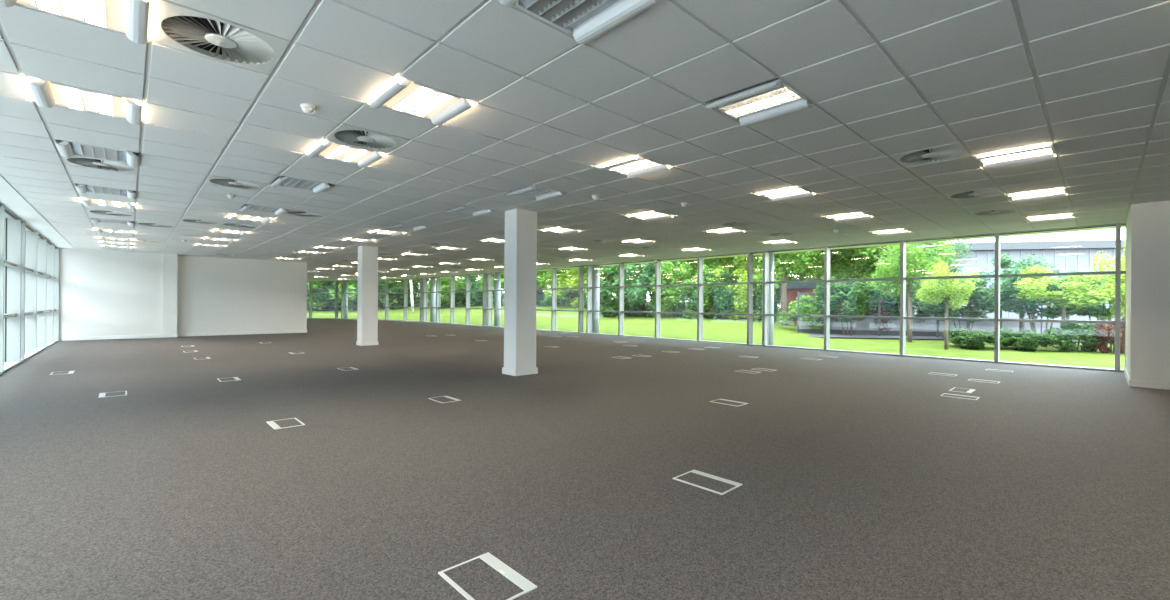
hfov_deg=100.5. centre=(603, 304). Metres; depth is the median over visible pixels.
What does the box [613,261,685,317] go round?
shrub
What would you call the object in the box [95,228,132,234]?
ceiling light
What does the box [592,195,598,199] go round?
smoke detector
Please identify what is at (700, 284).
window
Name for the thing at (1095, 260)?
tree
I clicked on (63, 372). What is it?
box
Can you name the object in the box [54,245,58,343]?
window
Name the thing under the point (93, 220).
ceiling light
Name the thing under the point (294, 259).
ceiling light
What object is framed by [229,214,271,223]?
ceiling light
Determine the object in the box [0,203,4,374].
window
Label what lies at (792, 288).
brick outbuilding
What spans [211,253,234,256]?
ceiling light
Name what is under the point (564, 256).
ceiling vent
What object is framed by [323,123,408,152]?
ceiling vent
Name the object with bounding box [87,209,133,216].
ceiling vent
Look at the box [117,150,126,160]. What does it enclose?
diffuser
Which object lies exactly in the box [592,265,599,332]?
round column
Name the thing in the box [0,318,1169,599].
floor
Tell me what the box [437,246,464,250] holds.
ceiling light
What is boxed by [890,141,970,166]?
ceiling vent
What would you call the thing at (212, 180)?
ceiling vent
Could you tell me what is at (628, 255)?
ceiling light
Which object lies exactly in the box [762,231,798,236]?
ceiling vent
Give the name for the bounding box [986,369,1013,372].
box
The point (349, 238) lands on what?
ceiling light
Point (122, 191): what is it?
diffuser
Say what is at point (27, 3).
diffuser
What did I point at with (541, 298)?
shrub
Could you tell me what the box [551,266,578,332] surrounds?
window
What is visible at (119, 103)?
diffuser
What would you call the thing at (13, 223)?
window
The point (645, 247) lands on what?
ceiling vent
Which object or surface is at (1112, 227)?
roof
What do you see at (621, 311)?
window
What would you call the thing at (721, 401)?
box
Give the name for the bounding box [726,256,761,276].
tree
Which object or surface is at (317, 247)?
ceiling light
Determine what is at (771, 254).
round column
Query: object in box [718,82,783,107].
diffuser
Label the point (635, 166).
ceiling light
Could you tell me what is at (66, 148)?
ceiling light
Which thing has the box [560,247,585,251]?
ceiling light
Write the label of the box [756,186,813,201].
ceiling light
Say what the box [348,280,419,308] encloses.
shrub
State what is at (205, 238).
ceiling light
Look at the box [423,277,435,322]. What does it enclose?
window
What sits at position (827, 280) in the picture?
window
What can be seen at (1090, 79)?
ceiling
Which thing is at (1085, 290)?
tree
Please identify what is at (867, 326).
wall
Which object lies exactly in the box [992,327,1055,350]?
shrub
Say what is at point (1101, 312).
tree
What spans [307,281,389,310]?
shrub
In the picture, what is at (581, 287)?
window
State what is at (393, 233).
ceiling light
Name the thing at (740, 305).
shrub
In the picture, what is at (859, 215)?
ceiling light
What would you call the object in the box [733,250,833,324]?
tree
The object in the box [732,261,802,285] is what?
tree
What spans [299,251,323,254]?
ceiling light
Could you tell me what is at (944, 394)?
box
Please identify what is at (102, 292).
wall
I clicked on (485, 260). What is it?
ceiling light
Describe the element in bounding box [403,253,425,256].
ceiling light
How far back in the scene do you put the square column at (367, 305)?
13.12 m
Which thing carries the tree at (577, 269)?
on the lawn at (724, 329)
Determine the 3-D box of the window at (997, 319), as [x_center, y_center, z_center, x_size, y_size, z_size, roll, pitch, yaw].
[8.695,-0.195,9.443,0.230,3.014,1.714,0,0,-44]
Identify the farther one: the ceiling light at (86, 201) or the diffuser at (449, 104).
the ceiling light at (86, 201)
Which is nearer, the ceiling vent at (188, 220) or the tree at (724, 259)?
the ceiling vent at (188, 220)
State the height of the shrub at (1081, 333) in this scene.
1.092 m
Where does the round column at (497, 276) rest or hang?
on the lawn at (724, 329)
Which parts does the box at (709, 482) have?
carpet lid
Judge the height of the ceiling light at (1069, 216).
0.153 m
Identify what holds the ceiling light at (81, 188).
attached to the ceiling
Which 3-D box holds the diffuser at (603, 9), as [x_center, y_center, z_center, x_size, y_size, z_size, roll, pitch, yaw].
[-0.007,-1.537,2.513,0.067,0.025,0.532,0,0,-44]
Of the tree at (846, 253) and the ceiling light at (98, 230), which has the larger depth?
the tree at (846, 253)
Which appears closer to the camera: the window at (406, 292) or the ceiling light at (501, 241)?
the ceiling light at (501, 241)
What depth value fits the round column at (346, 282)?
34.27 m
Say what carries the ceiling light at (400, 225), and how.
attached to the ceiling
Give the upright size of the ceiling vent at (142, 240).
0.134 m
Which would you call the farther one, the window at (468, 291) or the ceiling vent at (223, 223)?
the window at (468, 291)
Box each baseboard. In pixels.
[62,330,306,340]
[1124,367,1169,389]
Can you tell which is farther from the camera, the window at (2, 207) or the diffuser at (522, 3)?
the window at (2, 207)
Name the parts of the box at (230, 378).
carpet lid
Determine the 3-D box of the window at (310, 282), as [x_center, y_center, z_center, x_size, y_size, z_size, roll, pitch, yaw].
[-19.857,-0.385,34.377,2.236,3.014,0.232,0,0,15]
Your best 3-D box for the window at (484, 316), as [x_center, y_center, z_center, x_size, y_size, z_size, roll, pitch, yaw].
[-5.839,-0.292,24.304,0.230,3.014,0.484,0,0,-44]
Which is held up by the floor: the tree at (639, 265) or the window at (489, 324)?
the window at (489, 324)
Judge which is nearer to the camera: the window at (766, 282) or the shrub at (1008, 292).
the window at (766, 282)
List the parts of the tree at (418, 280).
crown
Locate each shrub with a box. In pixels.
[307,281,348,310]
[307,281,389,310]
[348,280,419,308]
[418,278,471,306]
[446,275,493,305]
[476,274,503,304]
[536,269,576,305]
[542,268,601,307]
[584,265,647,316]
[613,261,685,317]
[647,261,714,318]
[684,268,739,318]
[711,266,761,319]
[753,279,780,321]
[776,295,846,330]
[812,276,883,334]
[863,285,896,330]
[870,282,934,321]
[920,278,1005,331]
[941,328,1008,349]
[989,267,1095,340]
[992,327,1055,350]
[1043,323,1109,351]
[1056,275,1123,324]
[1090,317,1124,353]
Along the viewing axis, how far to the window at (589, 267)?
18.84 m
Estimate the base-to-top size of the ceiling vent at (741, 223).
0.134 m
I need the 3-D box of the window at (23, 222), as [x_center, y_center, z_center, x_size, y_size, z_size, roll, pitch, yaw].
[-11.011,-0.326,9.083,0.230,3.014,0.484,0,0,-44]
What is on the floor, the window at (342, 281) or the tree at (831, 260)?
the window at (342, 281)
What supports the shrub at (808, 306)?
on the yard at (811, 334)
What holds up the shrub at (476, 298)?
on the lawn at (724, 329)
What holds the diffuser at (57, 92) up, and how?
attached to the ceiling light at (46, 93)
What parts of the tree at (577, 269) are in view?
crown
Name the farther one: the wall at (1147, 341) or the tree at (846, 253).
the tree at (846, 253)
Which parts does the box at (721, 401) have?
carpet lid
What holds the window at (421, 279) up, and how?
on the floor
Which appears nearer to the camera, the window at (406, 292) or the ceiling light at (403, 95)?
the ceiling light at (403, 95)
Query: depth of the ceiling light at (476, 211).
7.95 m
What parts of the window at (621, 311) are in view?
sill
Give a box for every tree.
[389,279,419,302]
[410,280,414,311]
[573,266,613,305]
[608,263,644,307]
[649,258,723,293]
[684,256,740,274]
[691,258,743,275]
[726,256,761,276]
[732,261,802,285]
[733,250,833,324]
[775,248,854,279]
[797,261,870,308]
[815,247,888,284]
[852,241,959,287]
[869,241,955,341]
[883,240,974,296]
[915,261,979,349]
[973,253,1064,330]
[1011,265,1124,341]
[1090,240,1125,319]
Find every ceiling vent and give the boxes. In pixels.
[62,155,137,173]
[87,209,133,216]
[134,239,165,242]
[136,222,175,227]
[153,0,289,74]
[180,218,220,224]
[205,175,265,190]
[220,222,259,228]
[284,209,328,217]
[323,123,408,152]
[378,253,398,254]
[425,242,454,245]
[553,255,576,257]
[589,239,617,242]
[636,246,665,248]
[716,220,757,227]
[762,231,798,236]
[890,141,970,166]
[944,187,1003,200]
[969,207,1019,216]
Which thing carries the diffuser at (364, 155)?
attached to the ceiling light at (364, 158)
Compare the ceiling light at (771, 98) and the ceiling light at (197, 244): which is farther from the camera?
the ceiling light at (197, 244)
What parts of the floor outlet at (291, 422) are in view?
carpet lid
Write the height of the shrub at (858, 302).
2.727 m
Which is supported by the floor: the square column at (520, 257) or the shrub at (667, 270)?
the square column at (520, 257)
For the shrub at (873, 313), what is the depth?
20.73 m
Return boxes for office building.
[885,240,1124,318]
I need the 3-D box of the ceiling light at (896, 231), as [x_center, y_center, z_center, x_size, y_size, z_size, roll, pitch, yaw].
[5.901,-1.519,9.970,0.573,0.153,0.573,0,0,-44]
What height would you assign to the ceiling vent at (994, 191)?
0.134 m
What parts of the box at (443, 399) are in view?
carpet lid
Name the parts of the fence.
post, rail, post, post, post, rail, post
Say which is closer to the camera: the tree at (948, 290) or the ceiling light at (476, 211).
the ceiling light at (476, 211)
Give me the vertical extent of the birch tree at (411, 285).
6.304 m
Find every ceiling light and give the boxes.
[0,0,148,44]
[26,76,141,124]
[55,139,138,166]
[75,183,135,198]
[81,197,134,209]
[90,217,133,226]
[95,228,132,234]
[99,236,132,241]
[101,241,131,245]
[103,245,131,248]
[196,243,224,247]
[203,237,235,242]
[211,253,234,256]
[212,228,247,235]
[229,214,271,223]
[239,204,287,215]
[270,175,330,193]
[278,257,299,260]
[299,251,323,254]
[307,133,384,167]
[315,246,341,250]
[342,237,373,242]
[368,76,474,125]
[368,229,403,236]
[378,258,395,260]
[389,222,427,230]
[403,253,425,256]
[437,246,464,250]
[446,205,492,216]
[471,258,493,261]
[481,238,504,243]
[498,0,657,44]
[507,185,564,200]
[542,227,578,234]
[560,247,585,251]
[570,259,590,261]
[598,155,669,178]
[619,254,643,257]
[622,239,654,244]
[627,211,673,221]
[682,248,709,251]
[705,77,812,126]
[706,228,744,235]
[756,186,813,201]
[763,240,795,245]
[826,212,872,222]
[872,228,910,235]
[975,142,1055,169]
[1007,187,1066,202]
[1026,213,1073,222]
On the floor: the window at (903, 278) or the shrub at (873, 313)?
the window at (903, 278)
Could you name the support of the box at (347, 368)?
on the floor
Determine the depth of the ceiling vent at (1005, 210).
7.83 m
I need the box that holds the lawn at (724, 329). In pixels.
[307,295,1124,368]
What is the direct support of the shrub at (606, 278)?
on the lawn at (724, 329)
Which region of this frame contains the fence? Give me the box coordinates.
[797,292,1107,341]
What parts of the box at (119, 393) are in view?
carpet lid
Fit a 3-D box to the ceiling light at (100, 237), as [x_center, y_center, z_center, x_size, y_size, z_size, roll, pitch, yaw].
[-11.898,-1.637,11.865,0.573,0.153,0.573,0,0,-44]
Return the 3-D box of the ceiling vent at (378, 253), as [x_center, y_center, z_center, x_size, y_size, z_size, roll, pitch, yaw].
[-6.769,-1.628,15.203,0.573,0.134,0.573,0,0,-44]
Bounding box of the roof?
[134,0,1125,280]
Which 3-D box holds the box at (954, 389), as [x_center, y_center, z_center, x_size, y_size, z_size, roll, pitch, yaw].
[4.934,1.183,6.692,0.376,0.008,0.244,0,0,-44]
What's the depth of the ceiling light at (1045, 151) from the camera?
4.89 m
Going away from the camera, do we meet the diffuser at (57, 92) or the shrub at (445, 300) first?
the diffuser at (57, 92)
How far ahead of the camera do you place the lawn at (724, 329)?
19.58 m
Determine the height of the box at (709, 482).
0.008 m
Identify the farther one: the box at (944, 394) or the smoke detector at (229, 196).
the smoke detector at (229, 196)
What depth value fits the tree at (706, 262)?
32.98 m
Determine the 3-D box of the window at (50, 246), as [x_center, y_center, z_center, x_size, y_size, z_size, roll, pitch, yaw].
[-14.168,-0.347,12.311,0.230,3.014,1.714,0,0,-44]
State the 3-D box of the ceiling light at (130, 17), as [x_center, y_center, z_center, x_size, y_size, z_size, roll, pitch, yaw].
[-2.669,-1.576,2.428,0.573,0.153,0.573,0,0,-44]
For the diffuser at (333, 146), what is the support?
attached to the ceiling light at (364, 158)
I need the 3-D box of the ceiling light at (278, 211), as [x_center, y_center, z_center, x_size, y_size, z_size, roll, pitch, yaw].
[-5.577,-1.595,7.976,0.573,0.153,0.573,0,0,-44]
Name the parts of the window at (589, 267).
sill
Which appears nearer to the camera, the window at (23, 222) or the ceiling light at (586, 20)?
the ceiling light at (586, 20)
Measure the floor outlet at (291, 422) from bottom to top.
0.008 m
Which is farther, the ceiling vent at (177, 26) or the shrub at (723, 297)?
the shrub at (723, 297)
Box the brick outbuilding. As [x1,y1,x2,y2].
[787,279,843,323]
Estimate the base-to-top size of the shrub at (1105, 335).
1.186 m
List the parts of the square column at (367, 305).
skirting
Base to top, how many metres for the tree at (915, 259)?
4.385 m
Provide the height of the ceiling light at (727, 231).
0.153 m
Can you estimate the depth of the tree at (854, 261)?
41.85 m
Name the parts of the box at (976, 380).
carpet lid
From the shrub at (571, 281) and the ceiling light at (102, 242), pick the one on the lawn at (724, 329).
the shrub at (571, 281)
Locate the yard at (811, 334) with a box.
[807,333,1109,341]
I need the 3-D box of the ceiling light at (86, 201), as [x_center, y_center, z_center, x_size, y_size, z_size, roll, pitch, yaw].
[-7.703,-1.610,7.576,0.573,0.153,0.573,0,0,-44]
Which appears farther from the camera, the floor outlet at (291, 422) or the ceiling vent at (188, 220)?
the ceiling vent at (188, 220)
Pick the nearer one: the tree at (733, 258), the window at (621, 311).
the window at (621, 311)
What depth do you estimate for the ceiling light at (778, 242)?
11.67 m
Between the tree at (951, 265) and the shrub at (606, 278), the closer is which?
the tree at (951, 265)
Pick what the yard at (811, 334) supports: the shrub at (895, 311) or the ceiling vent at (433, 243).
the shrub at (895, 311)
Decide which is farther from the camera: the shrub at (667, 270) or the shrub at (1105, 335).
the shrub at (667, 270)
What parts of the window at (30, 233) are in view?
sill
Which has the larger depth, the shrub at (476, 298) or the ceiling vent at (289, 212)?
the shrub at (476, 298)
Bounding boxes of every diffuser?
[23,0,35,6]
[48,81,66,105]
[70,142,82,154]
[86,185,93,191]
[106,0,124,27]
[113,97,125,115]
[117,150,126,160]
[120,189,126,194]
[281,177,292,185]
[320,142,338,155]
[353,151,370,160]
[385,81,418,106]
[426,97,457,115]
[519,0,534,6]
[566,0,618,27]
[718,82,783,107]
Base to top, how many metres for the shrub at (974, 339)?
0.771 m
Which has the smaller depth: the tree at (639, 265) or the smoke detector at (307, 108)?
the smoke detector at (307, 108)
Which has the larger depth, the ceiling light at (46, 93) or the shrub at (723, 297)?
the shrub at (723, 297)
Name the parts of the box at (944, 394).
carpet lid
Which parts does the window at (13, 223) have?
pane, pane, pane, sill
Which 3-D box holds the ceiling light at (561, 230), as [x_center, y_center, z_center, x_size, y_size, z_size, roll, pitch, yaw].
[-0.887,-1.564,10.046,0.573,0.153,0.573,0,0,-44]
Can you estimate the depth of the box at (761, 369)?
8.70 m
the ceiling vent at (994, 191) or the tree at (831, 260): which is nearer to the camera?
the ceiling vent at (994, 191)
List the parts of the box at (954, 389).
carpet lid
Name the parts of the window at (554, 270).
sill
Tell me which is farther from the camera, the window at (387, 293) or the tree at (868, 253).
the window at (387, 293)
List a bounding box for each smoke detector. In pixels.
[227,194,235,199]
[300,103,315,113]
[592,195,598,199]
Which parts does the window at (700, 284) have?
sill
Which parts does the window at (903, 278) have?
sill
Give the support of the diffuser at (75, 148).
attached to the ceiling light at (66, 148)
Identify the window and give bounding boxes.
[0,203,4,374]
[4,207,21,372]
[21,220,25,362]
[25,223,36,359]
[37,232,46,352]
[46,239,54,347]
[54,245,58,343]
[309,281,334,318]
[335,280,340,318]
[341,280,357,318]
[385,279,403,320]
[404,278,419,321]
[420,278,422,321]
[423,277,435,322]
[436,276,449,323]
[450,275,465,324]
[466,273,482,325]
[482,273,487,326]
[487,272,503,327]
[536,268,551,330]
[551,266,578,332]
[578,265,586,333]
[586,263,618,335]
[618,260,654,338]
[655,256,697,341]
[697,252,746,344]
[747,251,762,345]
[762,246,823,350]
[824,240,899,355]
[900,233,994,362]
[994,224,1115,371]
[1115,223,1125,371]
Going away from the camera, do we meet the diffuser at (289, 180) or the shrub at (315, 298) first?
the diffuser at (289, 180)
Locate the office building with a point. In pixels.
(1067, 256)
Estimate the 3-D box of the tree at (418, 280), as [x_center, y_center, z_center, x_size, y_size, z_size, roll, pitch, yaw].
[-20.091,-6.149,48.230,8.627,13.202,8.573,0,0,-31]
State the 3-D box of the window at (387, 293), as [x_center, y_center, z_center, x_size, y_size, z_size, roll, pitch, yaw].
[-13.489,-0.342,31.508,2.083,3.014,0.231,0,0,34]
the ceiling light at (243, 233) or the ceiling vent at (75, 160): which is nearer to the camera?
the ceiling vent at (75, 160)
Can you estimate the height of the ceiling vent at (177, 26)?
0.134 m
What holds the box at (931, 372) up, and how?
on the floor
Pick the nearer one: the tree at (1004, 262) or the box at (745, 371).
the box at (745, 371)
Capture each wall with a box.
[59,248,306,340]
[799,317,1124,339]
[1125,201,1169,382]
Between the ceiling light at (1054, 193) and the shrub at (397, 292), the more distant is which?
the shrub at (397, 292)
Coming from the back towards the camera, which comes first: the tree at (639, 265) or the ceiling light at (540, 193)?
the tree at (639, 265)
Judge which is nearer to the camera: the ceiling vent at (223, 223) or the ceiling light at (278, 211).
the ceiling light at (278, 211)
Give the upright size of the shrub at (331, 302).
4.726 m
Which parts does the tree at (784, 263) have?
crown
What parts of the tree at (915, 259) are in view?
crown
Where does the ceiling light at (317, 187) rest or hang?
attached to the ceiling
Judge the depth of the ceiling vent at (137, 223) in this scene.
9.74 m
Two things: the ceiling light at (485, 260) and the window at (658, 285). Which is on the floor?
the window at (658, 285)
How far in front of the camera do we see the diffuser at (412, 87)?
3.57 m
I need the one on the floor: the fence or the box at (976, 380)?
the box at (976, 380)
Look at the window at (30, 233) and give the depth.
10.45 m
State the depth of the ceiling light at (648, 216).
8.32 m
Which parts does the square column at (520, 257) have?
skirting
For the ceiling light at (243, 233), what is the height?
0.153 m
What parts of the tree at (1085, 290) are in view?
crown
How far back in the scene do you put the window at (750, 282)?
13.96 m
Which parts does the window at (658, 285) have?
sill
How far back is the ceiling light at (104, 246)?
13.56 m
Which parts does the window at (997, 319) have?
sill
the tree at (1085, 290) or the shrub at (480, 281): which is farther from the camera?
the shrub at (480, 281)
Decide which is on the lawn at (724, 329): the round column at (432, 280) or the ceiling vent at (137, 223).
the round column at (432, 280)
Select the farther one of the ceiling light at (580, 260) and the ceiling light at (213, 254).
the ceiling light at (580, 260)
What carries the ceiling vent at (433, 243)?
in the ceiling
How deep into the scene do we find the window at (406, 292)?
30.86 m
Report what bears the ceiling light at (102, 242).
attached to the ceiling
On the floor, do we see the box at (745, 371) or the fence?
the box at (745, 371)
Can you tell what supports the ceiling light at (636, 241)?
attached to the ceiling
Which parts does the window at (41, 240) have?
sill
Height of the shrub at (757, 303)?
2.793 m
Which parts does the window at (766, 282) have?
sill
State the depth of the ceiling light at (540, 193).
6.65 m
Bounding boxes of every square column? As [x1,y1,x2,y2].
[356,246,378,345]
[502,208,537,375]
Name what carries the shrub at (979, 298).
on the yard at (811, 334)
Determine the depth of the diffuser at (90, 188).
6.64 m
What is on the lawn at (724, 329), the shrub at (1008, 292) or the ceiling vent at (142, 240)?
the shrub at (1008, 292)
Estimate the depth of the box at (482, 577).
2.02 m
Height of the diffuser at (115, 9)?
0.025 m
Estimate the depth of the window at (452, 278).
26.84 m
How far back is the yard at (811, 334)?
19.78 m
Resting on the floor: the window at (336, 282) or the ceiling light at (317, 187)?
the window at (336, 282)
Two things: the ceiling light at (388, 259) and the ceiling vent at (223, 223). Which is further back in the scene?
the ceiling light at (388, 259)
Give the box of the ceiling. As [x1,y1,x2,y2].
[0,0,1169,280]
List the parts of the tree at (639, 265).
crown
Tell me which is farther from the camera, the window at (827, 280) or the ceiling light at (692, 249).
the ceiling light at (692, 249)
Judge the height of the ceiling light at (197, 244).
0.153 m
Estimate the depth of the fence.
20.26 m
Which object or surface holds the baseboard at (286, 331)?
attached to the wall at (102, 292)
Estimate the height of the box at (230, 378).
0.008 m
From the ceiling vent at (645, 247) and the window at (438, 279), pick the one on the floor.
the window at (438, 279)
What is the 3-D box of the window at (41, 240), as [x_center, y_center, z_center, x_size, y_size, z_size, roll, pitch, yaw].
[-12.972,-0.339,11.088,0.230,3.014,1.714,0,0,-44]
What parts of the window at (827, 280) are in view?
sill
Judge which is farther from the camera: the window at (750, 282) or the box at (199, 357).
the window at (750, 282)
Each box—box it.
[50,371,73,374]
[98,391,126,397]
[194,357,210,359]
[217,377,240,381]
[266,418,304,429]
[337,367,358,370]
[428,396,461,402]
[438,552,536,599]
[672,470,742,494]
[709,399,748,406]
[736,370,759,373]
[752,368,775,370]
[929,372,956,375]
[940,393,979,399]
[949,387,974,392]
[967,379,999,383]
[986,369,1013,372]
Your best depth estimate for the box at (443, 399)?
5.80 m
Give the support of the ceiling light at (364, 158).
attached to the ceiling
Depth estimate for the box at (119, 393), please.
5.98 m
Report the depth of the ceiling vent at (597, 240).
11.76 m
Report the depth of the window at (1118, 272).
8.74 m
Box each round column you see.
[344,281,347,318]
[430,278,435,321]
[494,273,500,326]
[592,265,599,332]
[762,252,773,344]
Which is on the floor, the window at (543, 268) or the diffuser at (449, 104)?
the window at (543, 268)
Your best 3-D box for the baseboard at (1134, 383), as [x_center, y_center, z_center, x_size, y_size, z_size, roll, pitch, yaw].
[9.746,1.169,6.613,2.170,0.100,3.598,0,0,-44]

